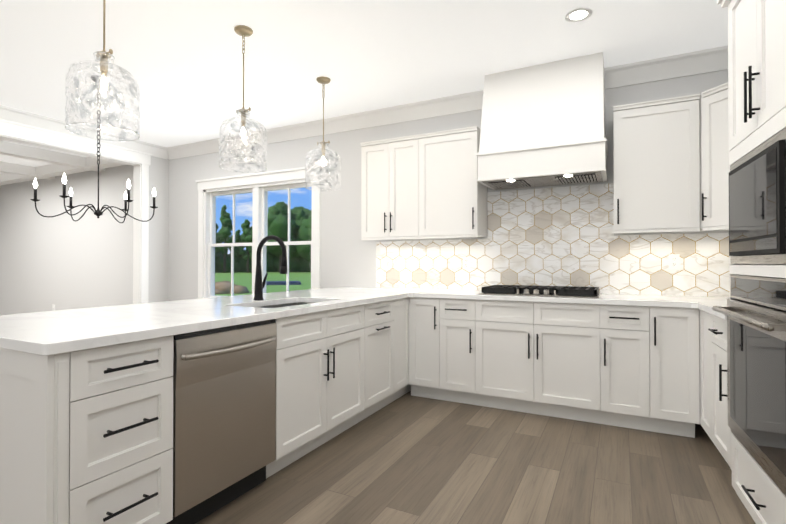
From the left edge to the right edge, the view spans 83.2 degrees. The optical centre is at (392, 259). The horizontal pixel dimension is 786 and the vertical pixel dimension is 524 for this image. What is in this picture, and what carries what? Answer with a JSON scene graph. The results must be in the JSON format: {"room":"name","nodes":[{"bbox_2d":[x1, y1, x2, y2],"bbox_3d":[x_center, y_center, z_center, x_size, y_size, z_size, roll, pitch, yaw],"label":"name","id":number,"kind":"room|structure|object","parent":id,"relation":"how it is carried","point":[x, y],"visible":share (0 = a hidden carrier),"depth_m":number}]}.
{"room":"kitchen","nodes":[
{"label":"kitchen","id":0,"kind":"room"},
{"bbox_2d":[148,156,168,302],"bbox_3d":[-4.969,-0.194,2.899,0.140,2.770,7.610,0,0,27],"label":"wall","id":1,"kind":"structure","parent":0,"point":[158,237],"depth_m":6.13},
{"bbox_2d":[0,119,151,303],"bbox_3d":[-4.058,-0.121,4.673,0.204,2.650,3.070,0,0,27],"label":"door frame","id":2,"kind":"structure","parent":1,"relation":"attached to","point":[138,161],"depth_m":5.79},
{"bbox_2d":[0,105,167,159],"bbox_3d":[-4.860,-1.510,2.853,0.105,0.140,7.610,0,0,27],"label":"crown molding","id":3,"kind":"structure","parent":1,"relation":"attached to","point":[7,113],"depth_m":5.12},
{"bbox_2d":[0,0,727,173],"bbox_3d":[-3.711,-1.624,2.236,13.274,0.080,7.960,0,0,27],"label":"ceiling","id":4,"kind":"structure","parent":0,"point":[181,61],"depth_m":3.30},
{"bbox_2d":[0,139,126,186],"bbox_3d":[-7.229,-1.495,4.066,4.940,0.149,7.606,0,0,27],"label":"ceiling beams","id":5,"kind":"structure","parent":4,"relation":"attached to","point":[60,165],"depth_m":6.66},
{"bbox_2d":[30,75,157,222],"bbox_3d":[-2.542,-0.959,3.823,0.916,1.226,0.800,0,0,27],"label":"chandelier","id":6,"kind":"object","parent":4,"relation":"hanging from","point":[98,212],"visible":0.83,"depth_m":3.81},
{"bbox_2d":[65,0,139,141],"bbox_3d":[-1.445,-1.109,2.216,0.314,0.950,0.314,0,0,27],"label":"pendant light","id":7,"kind":"object","parent":4,"relation":"hanging from","point":[102,56],"visible":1,"depth_m":2.20},
{"bbox_2d":[219,25,266,172],"bbox_3d":[-1.025,-1.103,3.034,0.314,0.950,0.314,0,0,27],"label":"pendant light","id":8,"kind":"object","parent":4,"relation":"hanging from","point":[244,31],"visible":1,"depth_m":3.02},
{"bbox_2d":[305,76,341,190],"bbox_3d":[-0.605,-1.096,3.853,0.314,0.950,0.314,0,0,27],"label":"pendant light","id":9,"kind":"object","parent":4,"relation":"hanging from","point":[322,80],"visible":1,"depth_m":3.83},
{"bbox_2d":[565,7,592,22],"bbox_3d":[1.196,-1.575,2.853,0.164,0.008,0.164,0,0,27],"label":"recessed light","id":10,"kind":"object","parent":4,"relation":"in","point":[578,15],"visible":1,"depth_m":2.85},
{"bbox_2d":[0,69,728,314],"bbox_3d":[-1.928,-0.173,5.697,13.274,2.770,0.154,0,0,27],"label":"wall","id":11,"kind":"structure","parent":0,"point":[347,256],"depth_m":6.21},
{"bbox_2d":[195,165,322,298],"bbox_3d":[-1.698,-0.194,5.548,2.060,1.750,0.210,0,0,27],"label":"window","id":12,"kind":"structure","parent":11,"relation":"in","point":[259,226],"depth_m":5.54},
{"bbox_2d":[360,126,486,239],"bbox_3d":[0.277,-0.682,4.282,1.188,0.971,0.363,0,0,27],"label":"upper cabinet","id":13,"kind":"object","parent":11,"relation":"attached to","point":[424,186],"visible":1,"depth_m":4.12},
{"bbox_2d":[168,45,727,159],"bbox_3d":[0.105,-1.497,4.523,7.174,0.140,0.105,0,0,27],"label":"crown molding","id":14,"kind":"structure","parent":11,"relation":"attached to","point":[686,64],"depth_m":4.36},
{"bbox_2d":[476,52,607,189],"bbox_3d":[1.246,-1.106,3.698,0.983,0.932,0.522,0,0,27],"label":"range hood","id":15,"kind":"object","parent":11,"relation":"attached to","point":[542,124],"visible":1,"depth_m":3.50},
{"bbox_2d":[376,183,728,296],"bbox_3d":[1.326,-0.176,3.938,3.381,0.919,0.008,0,0,27],"label":"tile backsplash","id":16,"kind":"structure","parent":11,"relation":"attached to","point":[559,236],"depth_m":3.86},
{"bbox_2d":[397,257,403,268],"bbox_3d":[0.076,0.033,4.569,0.072,0.118,0.007,0,0,27],"label":"electrical outlet","id":17,"kind":"object","parent":16,"relation":"attached to","point":[400,262],"visible":1,"depth_m":4.57},
{"bbox_2d":[463,257,469,268],"bbox_3d":[0.704,0.031,4.247,0.072,0.118,0.007,0,0,27],"label":"electrical outlet","id":18,"kind":"object","parent":16,"relation":"attached to","point":[466,262],"visible":1,"depth_m":4.24},
{"bbox_2d":[669,254,679,268],"bbox_3d":[2.207,0.015,3.476,0.072,0.118,0.007,0,0,27],"label":"electrical outlet","id":19,"kind":"object","parent":16,"relation":"attached to","point":[674,261],"visible":1,"depth_m":3.47},
{"bbox_2d":[613,94,699,232],"bbox_3d":[2.001,-0.689,3.397,0.549,0.971,0.363,0,0,27],"label":"upper cabinet","id":20,"kind":"object","parent":11,"relation":"attached to","point":[656,147],"visible":1,"depth_m":3.27},
{"bbox_2d":[699,82,728,230],"bbox_3d":[2.457,-0.692,3.025,0.600,0.971,0.609,0,0,27],"label":"upper cabinet","id":21,"kind":"object","parent":11,"relation":"attached to","point":[714,157],"visible":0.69,"depth_m":3.05},
{"bbox_2d":[196,391,755,523],"bbox_3d":[-3.740,1.225,2.156,13.274,0.080,7.830,0,0,27],"label":"floor","id":22,"kind":"structure","parent":0,"point":[408,458],"depth_m":2.43},
{"bbox_2d":[0,335,172,523],"bbox_3d":[-1.276,0.745,1.766,0.634,0.876,0.431,0,0,27],"label":"base cabinet","id":23,"kind":"object","parent":22,"relation":"on","point":[86,436],"depth_m":1.55},
{"bbox_2d":[166,319,276,523],"bbox_3d":[-1.001,0.747,2.210,0.662,0.868,0.602,0,0,27],"label":"dishwasher","id":24,"kind":"object","parent":23,"relation":"in","point":[224,416],"visible":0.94,"depth_m":2.03},
{"bbox_2d":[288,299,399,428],"bbox_3d":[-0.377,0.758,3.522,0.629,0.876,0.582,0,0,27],"label":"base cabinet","id":25,"kind":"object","parent":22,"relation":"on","point":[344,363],"depth_m":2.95},
{"bbox_2d":[0,289,411,355],"bbox_3d":[-0.956,0.295,2.839,1.110,0.038,2.700,0,0,27],"label":"countertop","id":26,"kind":"structure","parent":25,"relation":"on","point":[45,333],"depth_m":2.09},
{"bbox_2d":[253,235,286,299],"bbox_3d":[-0.830,0.055,3.029,0.281,0.445,0.093,0,0,27],"label":"faucet","id":27,"kind":"object","parent":26,"relation":"on","point":[259,287],"visible":1,"depth_m":3.04},
{"bbox_2d":[259,302,308,307],"bbox_3d":[-0.700,0.428,2.912,0.484,0.224,0.794,0,0,27],"label":"sink","id":28,"kind":"object","parent":26,"relation":"in","point":[285,305],"visible":0.02,"depth_m":3.20},
{"bbox_2d":[400,297,410,396],"bbox_3d":[-0.215,0.760,3.838,0.629,0.876,0.361,0,0,27],"label":"base cabinet","id":29,"kind":"object","parent":22,"relation":"on","point":[405,387],"depth_m":3.79},
{"bbox_2d":[316,286,728,307],"bbox_3d":[1.025,0.302,3.701,3.848,0.038,0.701,0,0,27],"label":"countertop","id":30,"kind":"structure","parent":29,"relation":"on","point":[604,299],"depth_m":3.38},
{"bbox_2d":[479,285,601,297],"bbox_3d":[1.217,0.253,3.655,0.894,0.057,0.520,0,0,27],"label":"cooktop","id":31,"kind":"object","parent":30,"relation":"in","point":[559,291],"visible":1,"depth_m":3.51},
{"bbox_2d":[409,297,699,437],"bbox_3d":[1.193,0.759,3.629,2.109,0.875,0.667,0,0,27],"label":"base cabinet","id":32,"kind":"object","parent":22,"relation":"on","point":[633,367],"visible":0.98,"depth_m":3.28},
{"bbox_2d":[699,309,729,465],"bbox_3d":[2.089,0.749,2.339,0.679,0.876,0.437,0,0,27],"label":"base cabinet","id":33,"kind":"object","parent":22,"relation":"on","point":[713,376],"visible":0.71,"depth_m":2.33},
{"bbox_2d":[692,298,726,319],"bbox_3d":[2.124,0.292,2.426,0.728,0.038,0.622,0,0,27],"label":"countertop","id":34,"kind":"structure","parent":33,"relation":"on","point":[705,304],"depth_m":2.80},
{"bbox_2d":[717,0,785,523],"bbox_3d":[1.842,-0.093,1.781,0.685,2.550,0.883,0,0,24],"label":"tall cabinet","id":35,"kind":"object","parent":22,"relation":"on","point":[756,73],"visible":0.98,"depth_m":1.92},
{"bbox_2d":[712,275,785,495],"bbox_3d":[1.781,0.470,1.789,0.656,0.795,0.794,0,0,24],"label":"wall oven","id":36,"kind":"object","parent":35,"relation":"in","point":[754,310],"visible":1,"depth_m":1.83},
{"bbox_2d":[729,128,785,263],"bbox_3d":[1.765,-0.232,1.801,0.490,0.500,0.794,0,0,24],"label":"microwave oven","id":37,"kind":"object","parent":35,"relation":"in","point":[757,205],"visible":1,"depth_m":1.82},
{"label":"outside","id":38,"kind":"structure","parent":0,"visible":0},
{"bbox_2d":[215,272,310,295],"bbox_3d":[-19.583,3.506,239.209,550.000,0.200,399.220,0,0,27],"label":"grass","id":39,"kind":"structure","parent":38,"point":[248,277],"depth_m":43.84},
{"bbox_2d":[215,280,249,293],"bbox_3d":[-9.233,1.779,24.250,2.723,1.310,2.634,0,0,27],"label":"pile","id":40,"kind":"object","parent":39,"relation":"on","point":[223,285],"depth_m":23.57},
{"bbox_2d":[215,202,311,272],"bbox_3d":[-24.241,-3.361,75.850,44.432,13.621,43.365,0,0,27],"label":"trees","id":41,"kind":"object","parent":39,"relation":"on","point":[243,266],"depth_m":75.76},
{"bbox_2d":[266,281,300,284],"bbox_3d":[-8.574,1.762,33.805,3.000,0.220,2.200,0,0,-13],"label":"tarp","id":42,"kind":"object","parent":39,"relation":"on","point":[279,283],"depth_m":32.90}
]}

